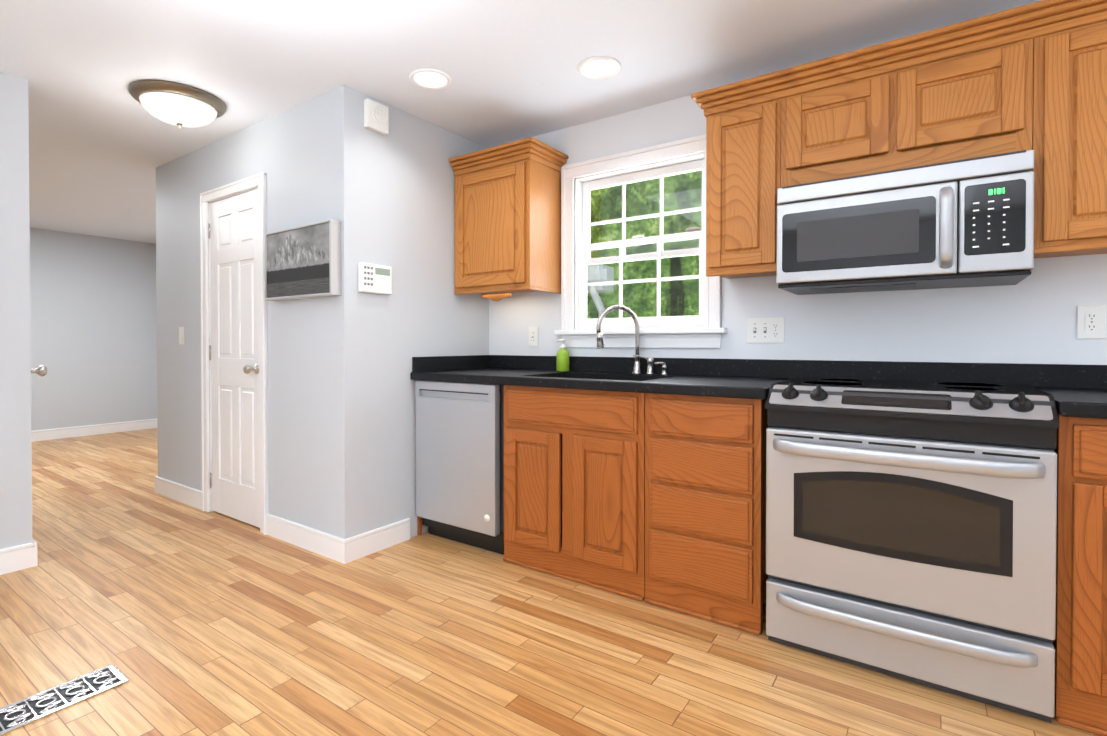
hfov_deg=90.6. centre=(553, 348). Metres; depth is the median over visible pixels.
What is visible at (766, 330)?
switch plate
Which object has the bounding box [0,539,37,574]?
baseboard
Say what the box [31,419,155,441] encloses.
baseboard
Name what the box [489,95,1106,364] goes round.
wall
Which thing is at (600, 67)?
recessed light
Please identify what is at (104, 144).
ceiling
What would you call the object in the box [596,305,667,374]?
faucet
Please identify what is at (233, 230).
closet door
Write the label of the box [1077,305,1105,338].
electrical outlet plate
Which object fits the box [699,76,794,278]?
upper cabinet
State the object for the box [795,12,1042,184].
upper cabinet
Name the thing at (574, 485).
base cabinet
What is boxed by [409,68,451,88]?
recessed light
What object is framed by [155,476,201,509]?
baseboard
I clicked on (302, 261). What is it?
picture frame
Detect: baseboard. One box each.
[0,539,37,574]
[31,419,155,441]
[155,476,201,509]
[266,514,351,563]
[352,518,409,560]
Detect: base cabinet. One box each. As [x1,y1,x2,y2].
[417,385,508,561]
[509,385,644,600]
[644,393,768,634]
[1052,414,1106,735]
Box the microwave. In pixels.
[776,150,1033,294]
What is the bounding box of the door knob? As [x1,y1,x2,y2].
[31,365,46,376]
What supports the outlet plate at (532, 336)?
attached to the wall at (1031, 318)
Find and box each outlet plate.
[528,327,537,345]
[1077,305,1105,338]
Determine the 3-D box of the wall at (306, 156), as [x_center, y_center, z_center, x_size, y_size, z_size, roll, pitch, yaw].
[-1.881,-0.121,3.299,2.190,2.300,0.100,0,1,35]
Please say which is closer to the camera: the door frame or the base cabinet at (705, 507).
the base cabinet at (705, 507)
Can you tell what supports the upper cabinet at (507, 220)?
attached to the wall at (1031, 318)
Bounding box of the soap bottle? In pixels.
[556,339,568,371]
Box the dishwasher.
[415,380,503,554]
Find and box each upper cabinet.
[449,137,568,300]
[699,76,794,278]
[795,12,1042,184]
[1032,0,1106,257]
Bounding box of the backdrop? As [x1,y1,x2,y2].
[587,170,701,327]
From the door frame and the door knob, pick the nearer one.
the door knob
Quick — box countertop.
[410,355,1106,418]
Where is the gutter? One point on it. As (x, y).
(605, 273)
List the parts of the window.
window sashes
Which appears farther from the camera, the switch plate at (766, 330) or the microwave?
the switch plate at (766, 330)
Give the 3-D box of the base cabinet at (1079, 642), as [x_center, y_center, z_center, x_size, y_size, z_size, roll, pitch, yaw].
[1.776,0.613,1.623,0.498,0.860,0.616,0,1,35]
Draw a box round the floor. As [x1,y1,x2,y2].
[0,428,1100,735]
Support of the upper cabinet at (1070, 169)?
attached to the wall at (1031, 318)
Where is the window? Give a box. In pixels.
[554,134,727,347]
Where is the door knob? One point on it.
(41, 370)
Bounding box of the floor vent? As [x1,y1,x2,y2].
[0,664,128,735]
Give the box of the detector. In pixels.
[364,98,388,134]
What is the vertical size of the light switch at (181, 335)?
0.116 m
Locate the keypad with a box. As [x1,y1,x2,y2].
[358,262,391,294]
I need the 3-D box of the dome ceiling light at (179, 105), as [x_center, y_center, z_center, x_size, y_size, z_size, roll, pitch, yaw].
[-1.899,-1.191,2.779,0.410,0.149,0.410,0,1,35]
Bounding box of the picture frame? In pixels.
[264,219,340,300]
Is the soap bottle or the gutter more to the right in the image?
the gutter
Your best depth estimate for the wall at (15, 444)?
2.55 m
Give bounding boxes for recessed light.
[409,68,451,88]
[578,56,620,78]
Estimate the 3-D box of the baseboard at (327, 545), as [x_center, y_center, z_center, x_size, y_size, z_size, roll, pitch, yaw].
[-1.294,0.976,2.836,0.714,0.115,0.014,0,1,35]
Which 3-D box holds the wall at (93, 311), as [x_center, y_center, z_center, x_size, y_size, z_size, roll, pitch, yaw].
[-6.431,-0.135,4.793,0.100,2.300,5.100,0,1,35]
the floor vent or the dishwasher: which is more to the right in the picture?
the dishwasher
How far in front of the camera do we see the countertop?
2.35 m
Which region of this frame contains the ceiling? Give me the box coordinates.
[0,0,1041,243]
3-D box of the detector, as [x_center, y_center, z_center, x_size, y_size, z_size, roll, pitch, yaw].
[-0.890,-1.166,2.758,0.042,0.140,0.130,0,1,35]
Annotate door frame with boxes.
[200,172,267,534]
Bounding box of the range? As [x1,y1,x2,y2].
[765,377,1058,722]
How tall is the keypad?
0.146 m
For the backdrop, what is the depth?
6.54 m
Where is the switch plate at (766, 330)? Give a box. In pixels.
[747,317,783,342]
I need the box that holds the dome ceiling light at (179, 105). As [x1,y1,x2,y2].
[128,79,225,127]
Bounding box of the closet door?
[208,189,259,527]
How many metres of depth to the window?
2.95 m
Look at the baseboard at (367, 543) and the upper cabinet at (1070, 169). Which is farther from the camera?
the baseboard at (367, 543)
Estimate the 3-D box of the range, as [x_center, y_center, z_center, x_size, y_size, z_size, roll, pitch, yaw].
[1.196,0.579,1.907,0.762,0.919,0.637,0,1,35]
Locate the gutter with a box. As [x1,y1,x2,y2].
[587,265,613,317]
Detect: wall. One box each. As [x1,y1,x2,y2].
[0,72,32,548]
[30,228,156,430]
[156,85,362,538]
[361,93,488,537]
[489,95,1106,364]
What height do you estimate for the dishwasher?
0.858 m
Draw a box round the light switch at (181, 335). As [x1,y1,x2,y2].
[179,327,183,343]
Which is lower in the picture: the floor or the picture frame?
the floor
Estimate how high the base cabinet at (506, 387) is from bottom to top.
0.860 m

